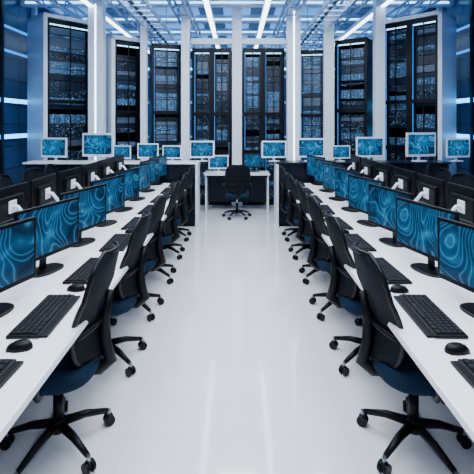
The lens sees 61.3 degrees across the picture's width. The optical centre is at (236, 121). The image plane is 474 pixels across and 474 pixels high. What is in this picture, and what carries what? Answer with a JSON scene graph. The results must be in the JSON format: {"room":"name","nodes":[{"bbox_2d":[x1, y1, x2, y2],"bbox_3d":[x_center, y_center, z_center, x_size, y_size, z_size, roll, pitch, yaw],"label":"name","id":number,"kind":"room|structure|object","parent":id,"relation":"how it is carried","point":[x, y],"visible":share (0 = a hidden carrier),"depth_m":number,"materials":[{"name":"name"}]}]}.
{"room":"computer control room","nodes":[
{"label":"computer control room","id":0,"kind":"room"},
{"bbox_2d":[4,0,46,184],"bbox_3d":[-4.375,-0.380,6.200,0.150,4.200,15.600,0,0,0],"label":"wall","id":1,"kind":"structure","parent":0,"point":[16,16],"depth_m":7.77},
{"bbox_2d":[0,0,36,173],"bbox_3d":[-4.255,-0.380,6.750,0.090,4.200,13.500,0,0,0],"label":"light","id":2,"kind":"object","parent":1,"relation":"attached to","point":[3,100],"visible":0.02,"depth_m":7.21,"materials":[{"name":"emissive light panel"},{"name":"white plastic"}]},
{"bbox_2d":[0,205,473,473],"bbox_3d":[0.000,1.770,6.200,8.900,0.100,15.900,0,0,0],"label":"floor","id":3,"kind":"structure","parent":0,"point":[237,372],"depth_m":2.56,"materials":[{"name":"tile"}]},
{"bbox_2d":[0,174,29,207],"bbox_3d":[-2.672,1.189,5.047,0.621,1.062,0.584,0,0,-12],"label":"office chair","id":4,"kind":"object","parent":3,"relation":"on","point":[5,180],"visible":0.07,"depth_m":5.09,"materials":[{"name":"black plastic"}]},
{"bbox_2d":[22,167,56,201],"bbox_3d":[-2.672,1.189,5.652,0.621,1.062,0.584,0,0,12],"label":"office chair","id":5,"kind":"object","parent":3,"relation":"on","point":[29,174],"visible":0.18,"depth_m":5.70,"materials":[{"name":"black plastic"}]},
{"bbox_2d":[44,164,57,192],"bbox_3d":[-2.672,1.189,6.249,0.621,1.062,0.584,0,0,-3],"label":"office chair","id":6,"kind":"object","parent":3,"relation":"on","point":[49,169],"visible":0.1,"depth_m":6.32,"materials":[{"name":"black plastic"}]},
{"bbox_2d":[27,12,87,161],"bbox_3d":[-3.395,-0.125,7.792,0.760,3.690,1.025,0,0,43],"label":"rack","id":7,"kind":"object","parent":3,"relation":"on","point":[57,45],"visible":0.53,"depth_m":7.55,"materials":[{"name":"black metal"}]},
{"bbox_2d":[0,240,119,473],"bbox_3d":[-0.935,1.189,2.120,0.621,1.062,0.584,0,0,-1],"label":"office chair","id":8,"kind":"object","parent":3,"relation":"on","point":[84,359],"visible":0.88,"depth_m":2.03,"materials":[{"name":"black plastic"}]},
{"bbox_2d":[0,183,189,441],"bbox_3d":[-1.520,1.345,3.655,1.560,0.750,5.410,0,0,0],"label":"desk","id":9,"kind":"object","parent":3,"relation":"on","point":[45,355],"visible":0.34,"depth_m":2.00,"materials":[{"name":"white laminate"}]},
{"bbox_2d":[0,359,23,388],"bbox_3d":[-0.949,0.958,1.400,0.183,0.023,0.430,0,0,1],"label":"keyboard","id":10,"kind":"object","parent":9,"relation":"on","point":[8,367],"visible":1,"depth_m":1.55,"materials":[{"name":"black plastic"}]},
{"bbox_2d":[0,182,27,225],"bbox_3d":[-1.766,0.747,3.244,0.212,0.445,0.530,0,0,3],"label":"monitor","id":11,"kind":"object","parent":9,"relation":"on","point":[13,198],"visible":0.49,"depth_m":3.24,"materials":[{"name":"black plastic"}]},
{"bbox_2d":[0,216,35,317],"bbox_3d":[-1.248,0.750,2.010,0.170,0.440,0.530,0,0,18],"label":"monitor","id":12,"kind":"object","parent":9,"relation":"on","point":[17,238],"visible":1,"depth_m":2.12,"materials":[{"name":"black plastic"}]},
{"bbox_2d":[5,339,32,352],"bbox_3d":[-0.930,0.952,1.710,0.110,0.035,0.062,0,0,-6],"label":"computer mouse","id":13,"kind":"object","parent":9,"relation":"on","point":[22,345],"visible":1,"depth_m":1.69,"materials":[{"name":"black plastic"}]},
{"bbox_2d":[6,294,80,338],"bbox_3d":[-0.949,0.958,2.001,0.183,0.023,0.430,0,0,-2],"label":"keyboard","id":14,"kind":"object","parent":9,"relation":"on","point":[43,319],"visible":1,"depth_m":1.94,"materials":[{"name":"black plastic"}]},
{"bbox_2d":[30,173,58,207],"bbox_3d":[-1.766,0.747,3.854,0.212,0.445,0.530,0,0,-2],"label":"monitor","id":15,"kind":"object","parent":9,"relation":"on","point":[42,189],"visible":0.58,"depth_m":3.78,"materials":[{"name":"black plastic"}]},
{"bbox_2d":[14,196,78,277],"bbox_3d":[-1.248,0.750,2.610,0.170,0.440,0.530,0,0,19],"label":"monitor","id":16,"kind":"object","parent":9,"relation":"on","point":[57,223],"visible":0.73,"depth_m":2.62,"materials":[{"name":"black plastic"}]},
{"bbox_2d":[57,167,81,197],"bbox_3d":[-1.766,0.747,4.445,0.212,0.445,0.530,0,0,3],"label":"monitor","id":17,"kind":"object","parent":9,"relation":"on","point":[68,180],"visible":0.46,"depth_m":4.37,"materials":[{"name":"black plastic"}]},
{"bbox_2d":[67,283,84,291],"bbox_3d":[-0.930,0.952,2.310,0.110,0.035,0.062,0,0,8],"label":"computer mouse","id":18,"kind":"object","parent":9,"relation":"on","point":[77,287],"visible":0.93,"depth_m":2.29,"materials":[{"name":"black plastic"}]},
{"bbox_2d":[62,257,98,283],"bbox_3d":[-0.949,0.958,2.600,0.183,0.023,0.430,0,0,1],"label":"keyboard","id":19,"kind":"object","parent":9,"relation":"on","point":[81,275],"visible":0.7,"depth_m":2.50,"materials":[{"name":"black plastic"}]},
{"bbox_2d":[59,184,105,247],"bbox_3d":[-1.248,0.750,3.210,0.170,0.440,0.530,0,0,19],"label":"monitor","id":20,"kind":"object","parent":9,"relation":"on","point":[92,200],"visible":0.65,"depth_m":3.24,"materials":[{"name":"black plastic"}]},
{"bbox_2d":[81,162,99,187],"bbox_3d":[-1.766,0.747,5.050,0.212,0.445,0.530,0,0,0],"label":"monitor","id":21,"kind":"object","parent":9,"relation":"on","point":[89,172],"visible":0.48,"depth_m":4.94,"materials":[{"name":"black plastic"}]},
{"bbox_2d":[97,158,113,178],"bbox_3d":[-1.766,0.747,5.645,0.212,0.445,0.530,0,0,3],"label":"monitor","id":22,"kind":"object","parent":9,"relation":"on","point":[105,166],"visible":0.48,"depth_m":5.59,"materials":[{"name":"black plastic"}]},
{"bbox_2d":[90,174,124,226],"bbox_3d":[-1.249,0.750,3.809,0.170,0.440,0.530,0,0,17],"label":"monitor","id":23,"kind":"object","parent":9,"relation":"on","point":[115,186],"visible":0.53,"depth_m":3.85,"materials":[{"name":"blue glass"}]},
{"bbox_2d":[99,233,130,251],"bbox_3d":[-0.949,0.958,3.201,0.183,0.023,0.430,0,0,-2],"label":"keyboard","id":24,"kind":"object","parent":9,"relation":"on","point":[123,239],"visible":0.74,"depth_m":3.17,"materials":[{"name":"black plastic"}]},
{"bbox_2d":[111,154,126,171],"bbox_3d":[-1.766,0.747,6.245,0.212,0.445,0.530,0,0,3],"label":"monitor","id":25,"kind":"object","parent":9,"relation":"on","point":[118,161],"visible":0.49,"depth_m":6.20,"materials":[{"name":"black plastic"}]},
{"bbox_2d":[111,168,138,212],"bbox_3d":[-1.249,0.750,4.409,0.170,0.440,0.530,0,0,17],"label":"monitor","id":26,"kind":"object","parent":9,"relation":"on","point":[131,175],"visible":0.52,"depth_m":4.46,"materials":[{"name":"blue glass"}]},
{"bbox_2d":[121,217,138,229],"bbox_3d":[-0.949,0.958,3.800,0.183,0.023,0.430,0,0,1],"label":"keyboard","id":27,"kind":"object","parent":9,"relation":"on","point":[131,223],"visible":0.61,"depth_m":3.69,"materials":[{"name":"black plastic"}]},
{"bbox_2d":[127,162,150,200],"bbox_3d":[-1.249,0.750,5.009,0.170,0.440,0.530,0,0,17],"label":"monitor","id":28,"kind":"object","parent":9,"relation":"on","point":[144,169],"visible":0.57,"depth_m":5.07,"materials":[{"name":"blue glass"}]},
{"bbox_2d":[137,204,152,214],"bbox_3d":[-0.949,0.958,4.399,0.183,0.023,0.430,0,0,2],"label":"keyboard","id":29,"kind":"object","parent":9,"relation":"on","point":[148,207],"visible":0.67,"depth_m":4.33,"materials":[{"name":"black plastic"}]},
{"bbox_2d":[140,158,158,192],"bbox_3d":[-1.249,0.750,5.608,0.170,0.440,0.530,0,0,16],"label":"monitor","id":30,"kind":"object","parent":9,"relation":"on","point":[154,162],"visible":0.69,"depth_m":5.68,"materials":[{"name":"blue glass"}]},
{"bbox_2d":[149,155,166,185],"bbox_3d":[-1.249,0.750,6.209,0.170,0.440,0.530,0,0,18],"label":"monitor","id":31,"kind":"object","parent":9,"relation":"on","point":[162,159],"visible":0.55,"depth_m":6.27,"materials":[{"name":"blue glass"}]},
{"bbox_2d":[88,0,105,159],"bbox_3d":[-2.620,-0.380,7.490,0.300,4.200,0.200,0,0,0],"label":"column","id":32,"kind":"structure","parent":3,"relation":"on","point":[97,13],"depth_m":7.40,"materials":[{"name":"white paint"}]},
{"bbox_2d":[22,160,199,226],"bbox_3d":[-2.070,1.190,6.720,2.860,1.060,0.400,0,0,0],"label":"desk","id":33,"kind":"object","parent":3,"relation":"on","point":[175,170],"depth_m":6.56,"materials":[{"name":"white laminate"}]},
{"bbox_2d":[41,138,66,161],"bbox_3d":[-3.061,0.461,6.727,0.478,0.396,0.156,0,0,10],"label":"monitor","id":34,"kind":"object","parent":33,"relation":"on","point":[55,148],"visible":1,"depth_m":6.69,"materials":[{"name":"white"}]},
{"bbox_2d":[82,133,113,161],"bbox_3d":[-2.322,0.422,6.732,0.572,0.473,0.187,0,0,11],"label":"monitor","id":35,"kind":"object","parent":33,"relation":"on","point":[99,145],"visible":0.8,"depth_m":6.69,"materials":[{"name":"white"}]},
{"bbox_2d":[114,145,130,161],"bbox_3d":[-1.923,0.526,6.718,0.322,0.267,0.105,0,0,11],"label":"monitor","id":36,"kind":"object","parent":33,"relation":"on","point":[118,149],"visible":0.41,"depth_m":6.69,"materials":[{"name":"white"}]},
{"bbox_2d":[137,143,158,160],"bbox_3d":[-1.489,0.508,6.721,0.364,0.301,0.119,0,0,5],"label":"monitor","id":37,"kind":"object","parent":33,"relation":"on","point":[144,150],"visible":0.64,"depth_m":6.69,"materials":[{"name":"white"}]},
{"bbox_2d":[163,145,180,161],"bbox_3d":[-1.087,0.526,6.718,0.322,0.267,0.105,0,0,6],"label":"monitor","id":38,"kind":"object","parent":33,"relation":"on","point":[172,152],"visible":0.91,"depth_m":6.69,"materials":[{"name":"white"}]},
{"bbox_2d":[190,141,213,161],"bbox_3d":[-0.587,0.487,6.724,0.416,0.344,0.136,0,0,-2],"label":"monitor","id":39,"kind":"object","parent":33,"relation":"on","point":[198,149],"visible":1,"depth_m":6.69,"materials":[{"name":"white"}]},
{"bbox_2d":[106,35,139,159],"bbox_3d":[-2.325,0.035,8.070,0.716,3.370,0.760,0,0,-39],"label":"rack","id":40,"kind":"object","parent":3,"relation":"on","point":[122,52],"visible":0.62,"depth_m":7.86,"materials":[{"name":"black metal"}]},
{"bbox_2d":[110,211,151,376],"bbox_3d":[-0.926,1.189,2.880,0.621,1.062,0.584,0,0,0],"label":"office chair","id":41,"kind":"object","parent":3,"relation":"on","point":[131,291],"visible":0.66,"depth_m":2.78,"materials":[{"name":"black plastic"}]},
{"bbox_2d":[110,193,167,325],"bbox_3d":[-0.939,1.189,3.639,0.621,1.062,0.584,0,0,3],"label":"office chair","id":42,"kind":"object","parent":3,"relation":"on","point":[155,258],"visible":0.52,"depth_m":3.54,"materials":[{"name":"black plastic"}]},
{"bbox_2d":[140,1,147,159],"bbox_3d":[-1.810,-0.380,7.790,0.140,4.200,0.160,0,0,0],"label":"column","id":43,"kind":"structure","parent":3,"relation":"on","point":[143,30],"depth_m":7.72,"materials":[{"name":"white paint"}]},
{"bbox_2d":[145,180,180,284],"bbox_3d":[-0.924,1.189,4.401,0.621,1.062,0.584,0,0,-4],"label":"office chair","id":44,"kind":"object","parent":3,"relation":"on","point":[170,227],"visible":0.6,"depth_m":4.31,"materials":[{"name":"black plastic"}]},
{"bbox_2d":[149,44,180,159],"bbox_3d":[-1.514,0.070,8.445,0.614,3.300,0.755,0,0,-16],"label":"rack","id":45,"kind":"object","parent":3,"relation":"on","point":[164,59],"visible":0.66,"depth_m":8.22,"materials":[{"name":"black metal"}]},
{"bbox_2d":[162,172,188,259],"bbox_3d":[-0.928,1.189,5.160,0.621,1.062,0.584,0,0,-2],"label":"office chair","id":46,"kind":"object","parent":3,"relation":"on","point":[181,198],"visible":0.5,"depth_m":5.11,"materials":[{"name":"black plastic"}]},
{"bbox_2d":[181,0,189,159],"bbox_3d":[-1.020,-0.380,7.940,0.180,4.200,0.200,0,0,0],"label":"column","id":47,"kind":"structure","parent":3,"relation":"on","point":[185,21],"depth_m":7.85,"materials":[{"name":"white paint"}]},
{"bbox_2d":[178,166,194,241],"bbox_3d":[-0.932,1.189,5.920,0.621,1.062,0.584,0,0,0],"label":"office chair","id":48,"kind":"object","parent":3,"relation":"on","point":[189,205],"visible":0.39,"depth_m":5.90,"materials":[{"name":"black plastic"}]},
{"bbox_2d":[192,48,231,204],"bbox_3d":[-0.520,0.095,8.623,0.820,3.250,0.755,0,0,0],"label":"rack","id":49,"kind":"object","parent":3,"relation":"on","point":[211,67],"visible":0.65,"depth_m":8.38,"materials":[{"name":"black metal"}]},
{"bbox_2d":[232,8,241,206],"bbox_3d":[0.000,-0.380,8.170,0.220,4.200,0.160,0,0,0],"label":"column","id":50,"kind":"structure","parent":3,"relation":"on","point":[236,12],"depth_m":8.10,"materials":[{"name":"white paint"}]},
{"bbox_2d":[191,38,284,44],"bbox_3d":[0.025,-1.640,8.160,1.910,0.120,0.080,0,0,0],"label":"header","id":51,"kind":"object","parent":50,"relation":"attached to","point":[194,41],"visible":1,"depth_m":8.12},
{"bbox_2d":[204,170,269,212],"bbox_3d":[0.000,1.345,7.760,1.240,0.750,0.520,0,0,0],"label":"desk","id":52,"kind":"object","parent":3,"relation":"on","point":[213,180],"visible":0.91,"depth_m":7.86,"materials":[{"name":"white laminate"}]},
{"bbox_2d":[209,155,228,171],"bbox_3d":[-0.362,0.808,7.822,0.390,0.322,0.128,0,0,-4],"label":"monitor","id":53,"kind":"object","parent":52,"relation":"on","point":[218,162],"visible":0.86,"depth_m":7.79,"materials":[{"name":"white"}]},
{"bbox_2d":[244,154,264,171],"bbox_3d":[0.342,0.793,7.824,0.424,0.352,0.136,0,0,4],"label":"monitor","id":54,"kind":"object","parent":52,"relation":"on","point":[254,161],"visible":0.88,"depth_m":7.79,"materials":[{"name":"blue glass"}]},
{"bbox_2d":[222,165,251,219],"bbox_3d":[0.001,1.231,7.209,0.537,0.978,0.571,0,0,-4],"label":"office chair","id":55,"kind":"object","parent":3,"relation":"on","point":[237,177],"visible":1,"depth_m":7.02,"materials":[{"name":"black plastic"}]},
{"bbox_2d":[242,48,283,204],"bbox_3d":[0.545,0.095,8.623,0.870,3.250,0.755,0,0,0],"label":"rack","id":56,"kind":"object","parent":3,"relation":"on","point":[262,68],"visible":0.63,"depth_m":8.39,"materials":[{"name":"black metal"}]},
{"bbox_2d":[279,166,297,241],"bbox_3d":[0.924,1.189,5.920,0.621,1.062,0.584,0,0,-2],"label":"office chair","id":57,"kind":"object","parent":3,"relation":"on","point":[284,206],"visible":0.48,"depth_m":5.87,"materials":[{"name":"black plastic"}]},
{"bbox_2d":[286,0,300,159],"bbox_3d":[1.120,-0.380,7.950,0.280,4.200,0.220,0,0,0],"label":"column","id":58,"kind":"structure","parent":3,"relation":"on","point":[293,24],"depth_m":7.85,"materials":[{"name":"white paint"}]},
{"bbox_2d":[285,172,309,259],"bbox_3d":[0.927,1.189,5.159,0.621,1.062,0.584,0,0,-3],"label":"office chair","id":59,"kind":"object","parent":3,"relation":"on","point":[292,219],"visible":0.56,"depth_m":5.09,"materials":[{"name":"black plastic"}]},
{"bbox_2d":[301,49,322,159],"bbox_3d":[1.595,0.120,8.517,0.539,3.200,0.755,0,0,11],"label":"rack","id":60,"kind":"object","parent":3,"relation":"on","point":[311,60],"visible":0.52,"depth_m":8.30,"materials":[{"name":"black metal"}]},
{"bbox_2d":[294,181,330,284],"bbox_3d":[0.943,1.189,4.400,0.621,1.062,0.584,0,0,1],"label":"office chair","id":61,"kind":"object","parent":3,"relation":"on","point":[303,227],"visible":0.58,"depth_m":4.33,"materials":[{"name":"black plastic"}]},
{"bbox_2d":[323,0,333,159],"bbox_3d":[1.785,-0.380,7.790,0.210,4.200,0.160,0,0,0],"label":"column","id":62,"kind":"structure","parent":3,"relation":"on","point":[328,32],"depth_m":7.72,"materials":[{"name":"white paint"}]},
{"bbox_2d":[305,193,362,325],"bbox_3d":[0.929,1.189,3.639,0.621,1.062,0.584,0,0,-3],"label":"office chair","id":63,"kind":"object","parent":3,"relation":"on","point":[318,257],"visible":0.59,"depth_m":3.53,"materials":[{"name":"black plastic"}]},
{"bbox_2d":[324,210,361,375],"bbox_3d":[0.939,1.189,2.880,0.621,1.062,0.584,0,0,0],"label":"office chair","id":64,"kind":"object","parent":3,"relation":"on","point":[343,291],"visible":0.61,"depth_m":2.78,"materials":[{"name":"black plastic"}]},
{"bbox_2d":[335,37,372,159],"bbox_3d":[2.398,0.045,8.110,0.633,3.350,0.755,0,0,31],"label":"rack","id":65,"kind":"object","parent":3,"relation":"on","point":[353,57],"visible":0.64,"depth_m":7.94,"materials":[{"name":"black metal"}]},
{"bbox_2d":[274,160,451,226],"bbox_3d":[2.070,1.190,6.720,2.860,1.060,0.400,0,0,0],"label":"desk","id":66,"kind":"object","parent":3,"relation":"on","point":[297,169],"depth_m":6.56,"materials":[{"name":"plastic"}]},
{"bbox_2d":[262,141,285,161],"bbox_3d":[0.620,0.487,6.724,0.416,0.344,0.136,0,0,1],"label":"monitor","id":67,"kind":"object","parent":66,"relation":"on","point":[270,149],"visible":0.99,"depth_m":6.69,"materials":[{"name":"white"}]},
{"bbox_2d":[297,138,324,161],"bbox_3d":[1.237,0.466,6.727,0.468,0.387,0.153,0,0,-5],"label":"monitor","id":68,"kind":"object","parent":66,"relation":"on","point":[305,146],"visible":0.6,"depth_m":6.69,"materials":[{"name":"white"}]},
{"bbox_2d":[332,145,349,161],"bbox_3d":[1.739,0.526,6.718,0.322,0.267,0.105,0,0,-8],"label":"monitor","id":69,"kind":"object","parent":66,"relation":"on","point":[339,152],"visible":1,"depth_m":6.69,"materials":[{"name":"white"}]},
{"bbox_2d":[356,137,383,160],"bbox_3d":[2.224,0.455,6.728,0.494,0.408,0.162,0,0,-7],"label":"monitor","id":70,"kind":"object","parent":66,"relation":"on","point":[368,147],"visible":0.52,"depth_m":6.69,"materials":[{"name":"white"}]},
{"bbox_2d":[406,132,435,161],"bbox_3d":[3.073,0.418,6.732,0.582,0.482,0.190,0,0,-15],"label":"monitor","id":71,"kind":"object","parent":66,"relation":"on","point":[418,145],"visible":1,"depth_m":6.69,"materials":[{"name":"white"}]},
{"bbox_2d":[446,138,469,161],"bbox_3d":[3.696,0.466,6.726,0.468,0.387,0.153,0,0,-13],"label":"monitor","id":72,"kind":"object","parent":66,"relation":"on","point":[456,148],"visible":1,"depth_m":6.69,"materials":[{"name":"white"}]},
{"bbox_2d":[373,0,384,159],"bbox_3d":[2.650,-0.380,7.465,0.200,4.200,0.190,0,0,0],"label":"column","id":73,"kind":"structure","parent":3,"relation":"on","point":[378,11],"depth_m":7.38,"materials":[{"name":"white paint"}]},
{"bbox_2d":[288,183,473,441],"bbox_3d":[1.520,1.345,3.655,1.560,0.750,5.410,0,0,0],"label":"desk","id":74,"kind":"object","parent":3,"relation":"on","point":[428,354],"visible":0.39,"depth_m":2.00,"materials":[{"name":"white laminate"}]},
{"bbox_2d":[307,155,324,185],"bbox_3d":[1.248,0.750,6.210,0.170,0.440,0.530,0,0,-19],"label":"monitor","id":75,"kind":"object","parent":74,"relation":"on","point":[310,159],"visible":0.59,"depth_m":6.30,"materials":[{"name":"blue glass"}]},
{"bbox_2d":[314,158,334,192],"bbox_3d":[1.249,0.750,5.609,0.170,0.440,0.530,0,0,-18],"label":"monitor","id":76,"kind":"object","parent":74,"relation":"on","point":[318,163],"visible":0.59,"depth_m":5.68,"materials":[{"name":"blue glass"}]},
{"bbox_2d":[319,204,334,214],"bbox_3d":[0.949,0.958,4.401,0.183,0.023,0.430,0,0,3],"label":"keyboard","id":77,"kind":"object","parent":74,"relation":"on","point":[324,208],"visible":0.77,"depth_m":4.34,"materials":[{"name":"black plastic"}]},
{"bbox_2d":[323,162,347,200],"bbox_3d":[1.248,0.750,5.010,0.170,0.440,0.530,0,0,-19],"label":"monitor","id":78,"kind":"object","parent":74,"relation":"on","point":[328,169],"visible":0.56,"depth_m":5.07,"materials":[{"name":"blue glass"}]},
{"bbox_2d":[324,217,353,229],"bbox_3d":[0.949,0.958,3.799,0.183,0.023,0.430,0,0,-3],"label":"keyboard","id":79,"kind":"object","parent":74,"relation":"on","point":[344,225],"visible":0.52,"depth_m":3.69,"materials":[{"name":"black plastic"}]},
{"bbox_2d":[335,168,362,212],"bbox_3d":[1.249,0.750,4.408,0.170,0.440,0.530,0,0,-16],"label":"monitor","id":80,"kind":"object","parent":74,"relation":"on","point":[341,175],"visible":0.48,"depth_m":4.46,"materials":[{"name":"blue glass"}]},
{"bbox_2d":[348,154,361,171],"bbox_3d":[1.766,0.747,6.252,0.212,0.445,0.530,0,0,1],"label":"monitor","id":81,"kind":"object","parent":74,"relation":"on","point":[355,165],"visible":0.47,"depth_m":6.19,"materials":[{"name":"black plastic"}]},
{"bbox_2d":[344,233,376,251],"bbox_3d":[0.949,0.958,3.200,0.183,0.023,0.430,0,0,-2],"label":"keyboard","id":82,"kind":"object","parent":74,"relation":"on","point":[364,245],"visible":0.83,"depth_m":3.17,"materials":[{"name":"black plastic"}]},
{"bbox_2d":[348,174,384,226],"bbox_3d":[1.248,0.750,3.810,0.170,0.440,0.530,0,0,-19],"label":"monitor","id":83,"kind":"object","parent":74,"relation":"on","point":[358,187],"visible":0.71,"depth_m":3.85,"materials":[{"name":"blue glass"}]},
{"bbox_2d":[360,158,376,178],"bbox_3d":[1.766,0.747,5.646,0.212,0.445,0.530,0,0,-3],"label":"monitor","id":84,"kind":"object","parent":74,"relation":"on","point":[367,165],"visible":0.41,"depth_m":5.59,"materials":[{"name":"black plastic"}]},
{"bbox_2d":[374,162,394,187],"bbox_3d":[1.766,0.747,5.044,0.212,0.445,0.530,0,0,-4],"label":"monitor","id":85,"kind":"object","parent":74,"relation":"on","point":[383,172],"visible":0.52,"depth_m":4.96,"materials":[{"name":"black plastic"}]},
{"bbox_2d":[369,183,413,247],"bbox_3d":[1.249,0.750,3.209,0.170,0.440,0.530,0,0,-17],"label":"monitor","id":86,"kind":"object","parent":74,"relation":"on","point":[382,200],"visible":0.68,"depth_m":3.23,"materials":[{"name":"black plastic"}]},
{"bbox_2d":[375,257,411,283],"bbox_3d":[0.949,0.958,2.599,0.183,0.023,0.430,0,0,-2],"label":"keyboard","id":87,"kind":"object","parent":74,"relation":"on","point":[393,275],"visible":0.67,"depth_m":2.49,"materials":[{"name":"black plastic"}]},
{"bbox_2d":[390,285,408,293],"bbox_3d":[0.930,0.952,2.290,0.110,0.035,0.062,0,0,-4],"label":"computer mouse","id":88,"kind":"object","parent":74,"relation":"on","point":[399,289],"visible":0.98,"depth_m":2.27,"materials":[{"name":"black plastic"}]},
{"bbox_2d":[391,167,415,198],"bbox_3d":[1.766,0.747,4.447,0.212,0.445,0.530,0,0,-2],"label":"monitor","id":89,"kind":"object","parent":74,"relation":"on","point":[404,180],"visible":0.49,"depth_m":4.38,"materials":[{"name":"black plastic"}]},
{"bbox_2d":[396,196,459,277],"bbox_3d":[1.249,0.750,2.609,0.170,0.440,0.530,0,0,-18],"label":"monitor","id":90,"kind":"object","parent":74,"relation":"on","point":[416,222],"visible":0.75,"depth_m":2.62,"materials":[{"name":"black plastic"}]},
{"bbox_2d":[414,173,444,207],"bbox_3d":[1.766,0.747,3.850,0.212,0.445,0.530,0,0,0],"label":"monitor","id":91,"kind":"object","parent":74,"relation":"on","point":[430,190],"visible":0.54,"depth_m":3.78,"materials":[{"name":"black plastic"}]},
{"bbox_2d":[393,294,468,338],"bbox_3d":[0.949,0.958,2.000,0.183,0.023,0.430,0,0,1],"label":"keyboard","id":92,"kind":"object","parent":74,"relation":"on","point":[431,320],"visible":1,"depth_m":1.94,"materials":[{"name":"black plastic"}]},
{"bbox_2d":[438,216,473,317],"bbox_3d":[1.248,0.750,2.010,0.170,0.440,0.530,0,0,-19],"label":"monitor","id":93,"kind":"object","parent":74,"relation":"on","point":[455,238],"visible":1,"depth_m":2.12,"materials":[{"name":"black plastic"}]},
{"bbox_2d":[444,342,470,355],"bbox_3d":[0.930,0.952,1.690,0.110,0.035,0.062,0,0,-7],"label":"computer mouse","id":94,"kind":"object","parent":74,"relation":"on","point":[451,348],"visible":1,"depth_m":1.67,"materials":[{"name":"black plastic"}]},
{"bbox_2d":[447,182,473,225],"bbox_3d":[1.766,0.747,3.248,0.212,0.445,0.530,0,0,-1],"label":"monitor","id":95,"kind":"object","parent":74,"relation":"on","point":[460,198],"visible":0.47,"depth_m":3.24,"materials":[{"name":"black plastic"}]},
{"bbox_2d":[450,358,473,388],"bbox_3d":[0.949,0.958,1.400,0.183,0.023,0.430,0,0,-1],"label":"keyboard","id":96,"kind":"object","parent":74,"relation":"on","point":[465,366],"visible":1,"depth_m":1.55,"materials":[{"name":"black plastic"}]},
{"bbox_2d":[352,241,471,473],"bbox_3d":[0.924,1.189,2.120,0.621,1.062,0.584,0,0,-2],"label":"office chair","id":97,"kind":"object","parent":3,"relation":"on","point":[380,353],"visible":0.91,"depth_m":2.02,"materials":[{"name":"black plastic"}]},
{"bbox_2d":[385,9,455,174],"bbox_3d":[3.449,-0.125,7.683,0.760,3.690,1.172,0,0,-44],"label":"rack","id":98,"kind":"object","parent":3,"relation":"on","point":[420,49],"visible":0.6,"depth_m":7.42,"materials":[{"name":"black metal"}]},
{"bbox_2d":[416,164,429,196],"bbox_3d":[2.672,1.189,6.247,0.621,1.062,0.584,0,0,15],"label":"office chair","id":99,"kind":"object","parent":3,"relation":"on","point":[424,170],"visible":0.13,"depth_m":6.28,"materials":[{"name":"black plastic"}]},
{"bbox_2d":[416,168,451,208],"bbox_3d":[2.672,1.189,5.650,0.621,1.062,0.584,0,0,2],"label":"office chair","id":100,"kind":"object","parent":3,"relation":"on","point":[442,173],"visible":0.13,"depth_m":5.68,"materials":[{"name":"black plastic"}]},
{"bbox_2d":[445,173,473,208],"bbox_3d":[2.672,1.189,5.053,0.621,1.062,0.584,0,0,-13],"label":"office chair","id":101,"kind":"object","parent":3,"relation":"on","point":[465,179],"visible":0.13,"depth_m":5.17,"materials":[{"name":"black plastic"}]},
{"bbox_2d":[32,0,441,59],"bbox_3d":[0.000,-2.160,6.150,6.875,0.235,15.300,0,0,0],"label":"ceiling","id":102,"kind":"structure","parent":0,"point":[64,9],"depth_m":7.83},
{"bbox_2d":[80,0,93,6],"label":"ceiling light","id":103,"kind":"object","parent":102,"relation":"attached to","point":[90,3],"depth_m":7.21,"materials":[{"name":"white plastic"}]},
{"bbox_2d":[106,12,136,37],"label":"ceiling light","id":104,"kind":"object","parent":102,"relation":"attached to","point":[110,19],"depth_m":9.02,"materials":[{"name":"white plastic"}]},
{"bbox_2d":[202,0,217,37],"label":"ceiling light","id":105,"kind":"object","parent":102,"relation":"attached to","point":[207,4],"depth_m":8.15,"materials":[{"name":"white plastic"}]},
{"bbox_2d":[117,0,356,66],"bbox_3d":[0.000,-2.155,9.350,3.600,0.650,8.700,0,0,0],"label":"cable tray","id":106,"kind":"object","parent":102,"relation":"attached to","point":[123,3],"visible":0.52,"depth_m":7.30,"materials":[{"name":"blue metal"}]},
{"bbox_2d":[51,8,422,46],"bbox_3d":[0.000,-2.465,9.950,8.200,0.030,6.260,0,0,0],"label":"ceiling panel","id":107,"kind":"object","parent":102,"relation":"attached to","point":[160,11],"visible":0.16,"depth_m":9.12,"materials":[{"name":"blue"}]},
{"bbox_2d":[256,0,271,37],"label":"ceiling light","id":108,"kind":"object","parent":102,"relation":"attached to","point":[266,4],"depth_m":8.15,"materials":[{"name":"white plastic"}]},
{"bbox_2d":[334,6,372,45],"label":"ceiling light","id":109,"kind":"object","parent":102,"relation":"attached to","point":[362,20],"depth_m":8.91,"materials":[{"name":"white plastic"}]},
{"bbox_2d":[380,0,393,6],"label":"ceiling light","id":110,"kind":"object","parent":102,"relation":"attached to","point":[383,3],"depth_m":7.21,"materials":[{"name":"white plastic"}]},
{"bbox_2d":[20,0,453,51],"bbox_3d":[0.000,-2.395,6.700,8.600,0.170,13.140,0,0,0],"label":"ceiling beam","id":111,"kind":"structure","parent":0,"point":[24,3],"depth_m":9.22,"materials":[{"name":"white metal"}]},
{"bbox_2d":[148,52,334,159],"bbox_3d":[0.000,-0.380,14.075,8.900,4.200,0.150,0,0,0],"label":"wall","id":112,"kind":"structure","parent":0,"point":[190,52],"depth_m":14.00,"materials":[{"name":"paint"}]},
{"bbox_2d":[429,0,469,173],"bbox_3d":[4.375,-0.380,6.200,0.150,4.200,15.600,0,0,0],"label":"wall","id":113,"kind":"structure","parent":0,"point":[460,10],"depth_m":7.63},
{"bbox_2d":[437,0,473,175],"bbox_3d":[4.255,-0.380,6.750,0.090,4.200,13.500,0,0,0],"label":"strip light","id":114,"kind":"object","parent":113,"relation":"attached to","point":[465,100],"visible":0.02,"depth_m":7.18,"materials":[{"name":"white painted metal"}]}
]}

